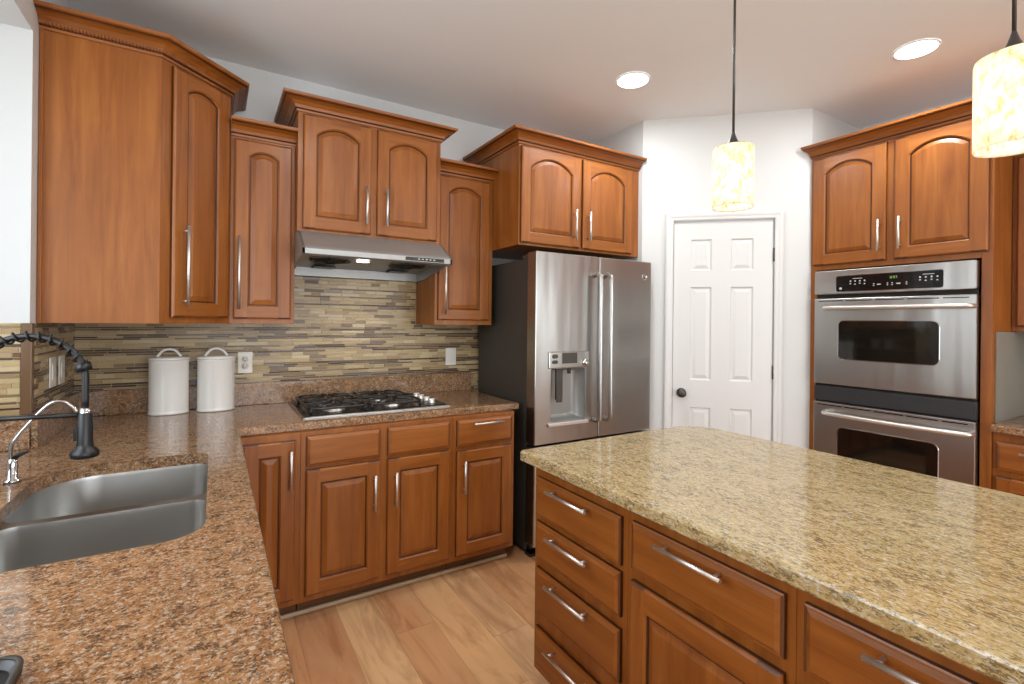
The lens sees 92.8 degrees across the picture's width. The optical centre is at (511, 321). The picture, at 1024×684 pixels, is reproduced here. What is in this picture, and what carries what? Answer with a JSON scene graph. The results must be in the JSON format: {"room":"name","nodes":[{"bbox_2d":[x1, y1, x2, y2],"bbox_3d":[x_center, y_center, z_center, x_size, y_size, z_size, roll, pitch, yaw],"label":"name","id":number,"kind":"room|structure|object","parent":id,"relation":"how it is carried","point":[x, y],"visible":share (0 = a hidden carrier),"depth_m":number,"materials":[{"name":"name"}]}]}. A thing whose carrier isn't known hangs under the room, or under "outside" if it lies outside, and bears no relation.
{"room":"kitchen","nodes":[
{"label":"kitchen","id":0,"kind":"room"},
{"bbox_2d":[0,0,74,416],"bbox_3d":[-0.438,-0.013,-0.904,0.549,2.813,7.314,1,0,-31],"label":"wall","id":1,"kind":"structure","parent":0,"point":[24,366],"depth_m":1.78,"materials":[{"name":"white paint"}]},
{"bbox_2d":[0,323,74,415],"bbox_3d":[-2.123,0.170,1.962,0.427,0.336,0.654,1,0,-31],"label":"backsplash","id":2,"kind":"structure","parent":1,"relation":"attached to","point":[10,355],"depth_m":1.87,"materials":[{"name":"beige tile"}]},
{"bbox_2d":[49,356,55,387],"bbox_3d":[-1.905,0.209,2.022,0.008,0.125,0.085,1,0,-31],"label":"wall switch","id":3,"kind":"object","parent":1,"relation":"attached to","point":[52,360],"visible":1,"depth_m":2.01,"materials":[{"name":"white plastic"}]},
{"bbox_2d":[58,355,64,384],"bbox_3d":[-1.978,0.211,2.142,0.008,0.125,0.085,1,0,-31],"label":"wall switch","id":4,"kind":"object","parent":1,"relation":"attached to","point":[61,359],"visible":1,"depth_m":2.13,"materials":[{"name":"white plastic"}]},
{"bbox_2d":[73,56,519,392],"bbox_3d":[-0.928,-0.018,3.148,3.700,2.813,0.127,1,0,-31],"label":"wall","id":5,"kind":"structure","parent":0,"point":[341,328],"depth_m":2.93,"materials":[{"name":"white paint"}]},
{"bbox_2d":[34,0,249,323],"bbox_3d":[-1.631,-0.589,2.258,0.720,1.194,0.651,1,0,-31],"label":"upper cabinet","id":6,"kind":"object","parent":5,"relation":"attached to","point":[133,206],"visible":1,"depth_m":2.00,"materials":[{"name":"brown wood"}]},
{"bbox_2d":[238,352,252,372],"bbox_3d":[-1.493,0.230,2.726,0.072,0.118,0.007,1,0,-31],"label":"wall outlet","id":7,"kind":"object","parent":5,"relation":"attached to","point":[244,358],"visible":1,"depth_m":2.72,"materials":[{"name":"white plastic"}]},
{"bbox_2d":[242,356,248,361],"bbox_3d":[-1.492,0.210,2.724,0.034,0.034,0.002,1,0,-31],"label":"receptacle","id":8,"kind":"object","parent":7,"relation":"attached to","point":[244,358],"depth_m":2.72,"materials":[{"name":"grey plastic"}]},
{"bbox_2d":[242,363,248,368],"bbox_3d":[-1.492,0.249,2.724,0.034,0.034,0.002,1,0,-31],"label":"receptacle","id":9,"kind":"object","parent":7,"relation":"attached to","point":[244,365],"depth_m":2.72,"materials":[{"name":"grey plastic"}]},
{"bbox_2d":[229,115,297,323],"bbox_3d":[-1.332,-0.492,2.592,0.297,1.005,0.395,1,0,-31],"label":"upper cabinet","id":10,"kind":"object","parent":5,"relation":"attached to","point":[263,154],"visible":0.96,"depth_m":2.47,"materials":[{"name":"brown wood"}]},
{"bbox_2d":[73,276,478,391],"bbox_3d":[-1.137,0.136,2.951,2.300,1.100,0.007,1,0,-31],"label":"backsplash","id":11,"kind":"structure","parent":5,"relation":"attached to","point":[341,328],"depth_m":2.92,"materials":[{"name":"beige tile"}]},
{"bbox_2d":[274,87,457,243],"bbox_3d":[-0.847,-0.808,2.845,0.946,0.686,0.465,1,0,-31],"label":"upper cabinet","id":12,"kind":"object","parent":5,"relation":"attached to","point":[362,171],"visible":0.97,"depth_m":2.66,"materials":[{"name":"brown wood"}]},
{"bbox_2d":[294,230,451,282],"bbox_3d":[-0.822,-0.362,2.797,0.788,0.203,0.574,1,0,-31],"label":"range hood","id":13,"kind":"object","parent":5,"relation":"attached to","point":[320,255],"visible":1,"depth_m":2.71,"materials":[{"name":"silver metal"}]},
{"bbox_2d":[312,265,335,268],"bbox_3d":[-1.100,-0.316,2.850,0.120,0.006,0.105,1,0,-31],"label":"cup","id":14,"kind":"object","parent":13,"relation":"on","point":[313,266],"depth_m":2.83,"materials":[{"name":"grey metal"}]},
{"bbox_2d":[309,258,350,264],"bbox_3d":[-1.008,-0.328,2.699,0.222,0.026,0.200,1,0,-31],"label":"fan grille","id":15,"kind":"object","parent":13,"relation":"attached to","point":[328,261],"depth_m":2.67,"materials":[{"name":"black metal"}]},
{"bbox_2d":[386,270,408,273],"bbox_3d":[-0.725,-0.312,3.080,0.120,0.006,0.105,1,0,-31],"label":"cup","id":16,"kind":"object","parent":13,"relation":"on","point":[387,271],"depth_m":3.07,"materials":[{"name":"grey metal"}]},
{"bbox_2d":[388,263,424,269],"bbox_3d":[-0.632,-0.324,2.928,0.222,0.026,0.200,1,0,-31],"label":"fan grille","id":17,"kind":"object","parent":13,"relation":"attached to","point":[405,266],"depth_m":2.90,"materials":[{"name":"black metal"}]},
{"bbox_2d":[445,348,455,364],"bbox_3d":[-0.424,0.243,3.379,0.078,0.118,0.008,1,0,-31],"label":"wall switch","id":18,"kind":"object","parent":5,"relation":"attached to","point":[450,352],"visible":1,"depth_m":3.38,"materials":[{"name":"white plastic"}]},
{"bbox_2d":[416,158,498,324],"bbox_3d":[-0.361,-0.479,3.185,0.399,1.001,0.395,1,0,-31],"label":"upper cabinet","id":19,"kind":"object","parent":5,"relation":"attached to","point":[460,293],"visible":0.83,"depth_m":3.07,"materials":[{"name":"brown wood"}]},
{"bbox_2d":[463,124,646,259],"bbox_3d":[0.288,-0.798,3.394,1.076,0.677,0.711,1,0,-31],"label":"upper cabinet","id":20,"kind":"object","parent":5,"relation":"attached to","point":[554,193],"visible":0.96,"depth_m":3.11,"materials":[{"name":"brown wood"}]},
{"bbox_2d":[281,543,549,683],"bbox_3d":[2.778,1.479,1.181,8.800,0.100,7.900,1,0,-31],"label":"floor","id":21,"kind":"structure","parent":0,"point":[475,624],"depth_m":2.18,"materials":[{"name":"brown wood"}]},
{"bbox_2d":[241,431,300,614],"bbox_3d":[-1.262,0.947,2.436,0.284,0.876,0.738,1,0,-31],"label":"base cabinet","id":22,"kind":"object","parent":21,"relation":"on","point":[272,460],"visible":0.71,"depth_m":2.19,"materials":[{"name":"brown wood"}]},
{"bbox_2d":[296,416,452,610],"bbox_3d":[-0.814,0.952,2.709,0.764,0.876,0.738,1,0,-31],"label":"base cabinet","id":23,"kind":"object","parent":21,"relation":"on","point":[376,498],"visible":0.94,"depth_m":2.40,"materials":[{"name":"brown wood"}]},
{"bbox_2d":[280,553,506,619],"bbox_3d":[-0.612,1.382,2.549,1.357,0.020,0.017,1,0,-31],"label":"trim","id":24,"kind":"structure","parent":21,"relation":"on","point":[402,583],"depth_m":2.52,"materials":[{"name":"beige wood"}]},
{"bbox_2d":[445,410,513,568],"bbox_3d":[-0.321,0.958,3.011,0.390,0.876,0.738,1,0,-31],"label":"base cabinet","id":25,"kind":"object","parent":21,"relation":"on","point":[483,443],"visible":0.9,"depth_m":2.72,"materials":[{"name":"brown wood"}]},
{"bbox_2d":[478,251,650,557],"bbox_3d":[0.365,0.495,3.348,0.948,1.816,0.814,1,0,-31],"label":"refrigerator","id":26,"kind":"object","parent":21,"relation":"on","point":[566,341],"visible":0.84,"depth_m":3.03,"materials":[{"name":"grey metal"}]},
{"bbox_2d":[534,468,628,683],"bbox_3d":[0.556,0.967,1.855,0.918,0.876,0.484,1,0,-31],"label":"base cabinet","id":27,"kind":"object","parent":21,"relation":"on","point":[582,539],"visible":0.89,"depth_m":1.60,"materials":[{"name":"brown wood"}]},
{"bbox_2d":[520,426,1023,683],"bbox_3d":[0.859,0.513,1.439,1.004,0.038,1.554,1,0,-31],"label":"countertop","id":28,"kind":"structure","parent":27,"relation":"on","point":[934,563],"depth_m":1.20,"materials":[{"name":"stone"}]},
{"bbox_2d":[627,511,796,683],"bbox_3d":[0.809,0.970,1.441,0.918,0.876,0.486,1,0,-31],"label":"base cabinet","id":29,"kind":"object","parent":21,"relation":"on","point":[698,614],"visible":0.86,"depth_m":1.21,"materials":[{"name":"brown wood"}]},
{"bbox_2d":[796,589,1001,683],"bbox_3d":[1.069,0.973,1.016,0.918,0.876,0.508,1,0,-31],"label":"base cabinet","id":30,"kind":"object","parent":21,"relation":"on","point":[835,645],"visible":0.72,"depth_m":0.91,"materials":[{"name":"brown wood"}]},
{"bbox_2d":[801,98,1018,488],"bbox_3d":[2.412,0.151,2.926,0.688,2.548,0.983,1,0,-31],"label":"tall cabinet","id":31,"kind":"object","parent":21,"relation":"on","point":[909,190],"visible":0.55,"depth_m":2.67,"materials":[{"name":"brown wood"}]},
{"bbox_2d":[813,260,981,485],"bbox_3d":[2.354,0.365,2.921,0.688,1.358,0.784,1,0,-31],"label":"double oven","id":32,"kind":"object","parent":31,"relation":"in","point":[897,349],"visible":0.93,"depth_m":2.72,"materials":[{"name":"silver metal"}]},
{"bbox_2d":[992,432,1023,495],"bbox_3d":[2.923,0.993,2.114,0.658,0.876,1.100,1,0,-31],"label":"base cabinet","id":33,"kind":"object","parent":21,"relation":"on","point":[1008,450],"visible":0.34,"depth_m":2.38,"materials":[{"name":"brown wood"}]},
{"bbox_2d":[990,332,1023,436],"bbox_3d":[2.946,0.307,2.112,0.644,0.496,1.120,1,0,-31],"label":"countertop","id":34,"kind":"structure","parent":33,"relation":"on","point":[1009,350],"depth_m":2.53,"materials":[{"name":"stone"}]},
{"bbox_2d":[66,0,1023,143],"bbox_3d":[2.810,-1.434,1.181,8.800,0.100,7.900,1,0,-31],"label":"ceiling","id":35,"kind":"structure","parent":0,"point":[550,66],"depth_m":2.53,"materials":[{"name":"white paint"}]},
{"bbox_2d":[616,72,649,88],"bbox_3d":[0.704,-1.403,2.838,0.192,0.006,0.192,1,0,-31],"label":"recessed light","id":36,"kind":"object","parent":35,"relation":"in","point":[630,80],"visible":1,"depth_m":2.83,"materials":[{"name":"white glass"}]},
{"bbox_2d":[712,0,754,211],"bbox_3d":[0.768,-0.899,1.685,0.134,1.013,0.134,1,0,-31],"label":"pendant lamp","id":37,"kind":"object","parent":35,"relation":"hanging from","point":[733,162],"visible":1,"depth_m":1.64,"materials":[{"name":"beige glass"}]},
{"bbox_2d":[892,38,940,59],"bbox_3d":[2.064,-1.388,2.489,0.192,0.006,0.192,1,0,-31],"label":"recessed light","id":38,"kind":"object","parent":35,"relation":"in","point":[915,49],"visible":1,"depth_m":2.48,"materials":[{"name":"white glass"}]},
{"bbox_2d":[972,0,1023,157],"bbox_3d":[1.130,-0.895,1.094,0.134,1.013,0.134,1,0,-31],"label":"pendant lamp","id":39,"kind":"object","parent":35,"relation":"hanging from","point":[998,77],"visible":1,"depth_m":1.07,"materials":[{"name":"beige glass"}]},
{"bbox_2d":[594,121,642,261],"bbox_3d":[0.774,0.001,3.726,0.112,2.813,0.678,1,0,-31],"label":"wall","id":40,"kind":"structure","parent":0,"point":[629,140],"depth_m":3.47,"materials":[{"name":"white paint"}]},
{"bbox_2d":[642,108,812,448],"bbox_3d":[1.438,0.008,3.353,1.069,2.813,0.120,1,0,12],"label":"wall","id":41,"kind":"structure","parent":0,"point":[677,170],"depth_m":3.25,"materials":[{"name":"white paint"}]},
{"bbox_2d":[672,220,774,440],"bbox_3d":[1.417,0.361,3.287,0.645,2.082,0.097,1,0,12],"label":"door","id":42,"kind":"structure","parent":41,"relation":"in","point":[723,370],"depth_m":3.30,"materials":[{"name":"white paint"}]},
{"bbox_2d":[663,210,783,442],"bbox_3d":[1.415,0.338,3.285,0.744,2.153,0.020,1,0,12],"label":"door frame","id":43,"kind":"structure","parent":41,"relation":"attached to","point":[778,215],"depth_m":3.24,"materials":[{"name":"white paint"}]},
{"bbox_2d":[809,108,857,423],"bbox_3d":[2.232,0.017,3.425,0.739,2.813,0.120,1,0,-31],"label":"wall","id":44,"kind":"structure","parent":0,"point":[825,127],"depth_m":3.27,"materials":[{"name":"white paint"}]},
{"bbox_2d":[858,95,971,130],"bbox_3d":[4.622,0.043,3.117,3.260,2.813,2.898,1,0,-31],"label":"wall","id":45,"kind":"structure","parent":0,"point":[967,97],"depth_m":3.21,"materials":[{"name":"white paint"}]},
{"bbox_2d":[1011,153,1023,331],"bbox_3d":[3.023,-0.442,2.224,0.408,1.001,1.000,1,0,-31],"label":"upper cabinet","id":46,"kind":"object","parent":45,"relation":"attached to","point":[1018,160],"visible":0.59,"depth_m":2.55,"materials":[{"name":"brown wood"}]},
{"bbox_3d":[-0.955,0.951,1.122,0.679,0.876,1.900,1,0,-31],"label":"base cabinet","id":47,"kind":"object","parent":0,"visible":0},
{"bbox_2d":[0,372,518,683],"bbox_3d":[-0.697,0.435,1.665,2.554,0.161,2.664,1,0,-31],"label":"countertop","id":48,"kind":"structure","parent":47,"relation":"on","point":[200,606],"depth_m":0.95,"materials":[{"name":"stone"}]},
{"bbox_2d":[0,655,23,683],"bbox_3d":[-0.715,0.467,0.474,0.286,0.019,0.313,1,0,-31],"label":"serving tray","id":49,"kind":"object","parent":48,"relation":"on","point":[11,666],"visible":1,"depth_m":0.65,"materials":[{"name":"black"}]},
{"bbox_2d":[3,400,78,483],"bbox_3d":[-1.404,0.353,1.456,0.165,0.232,0.040,1,0,-31],"label":"tap","id":50,"kind":"object","parent":48,"relation":"on","point":[12,476],"visible":0.92,"depth_m":1.42,"materials":[{"name":"silver metal"}]},
{"bbox_2d":[0,331,99,459],"bbox_3d":[-1.326,0.247,1.340,0.310,0.445,0.113,1,0,-8],"label":"spring faucet","id":51,"kind":"object","parent":48,"relation":"on","point":[85,448],"visible":1,"depth_m":1.36,"materials":[{"name":"black metal"}]},
{"bbox_2d":[0,464,207,572],"bbox_3d":[-1.083,0.613,1.315,0.499,0.203,0.854,1,0,-31],"label":"sink","id":52,"kind":"object","parent":48,"relation":"in","point":[100,514],"visible":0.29,"depth_m":1.37,"materials":[{"name":"silver metal"}]},
{"bbox_2d":[147,348,189,415],"bbox_3d":[-1.736,0.299,2.466,0.178,0.332,0.128,1,0,-31],"label":"canister","id":53,"kind":"object","parent":48,"relation":"on","point":[168,376],"visible":1,"depth_m":2.42,"materials":[{"name":"white ceramic"}]},
{"bbox_2d":[196,347,235,411],"bbox_3d":[-1.562,0.301,2.573,0.178,0.332,0.128,1,0,-31],"label":"canister","id":54,"kind":"object","parent":48,"relation":"on","point":[215,373],"visible":1,"depth_m":2.52,"materials":[{"name":"white ceramic"}]},
{"bbox_2d":[289,389,450,418],"bbox_3d":[-0.814,0.447,2.781,0.784,0.057,0.520,1,0,-31],"label":"gas cooktop","id":55,"kind":"object","parent":48,"relation":"in","point":[354,405],"visible":1,"depth_m":2.67,"materials":[{"name":"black metal"}]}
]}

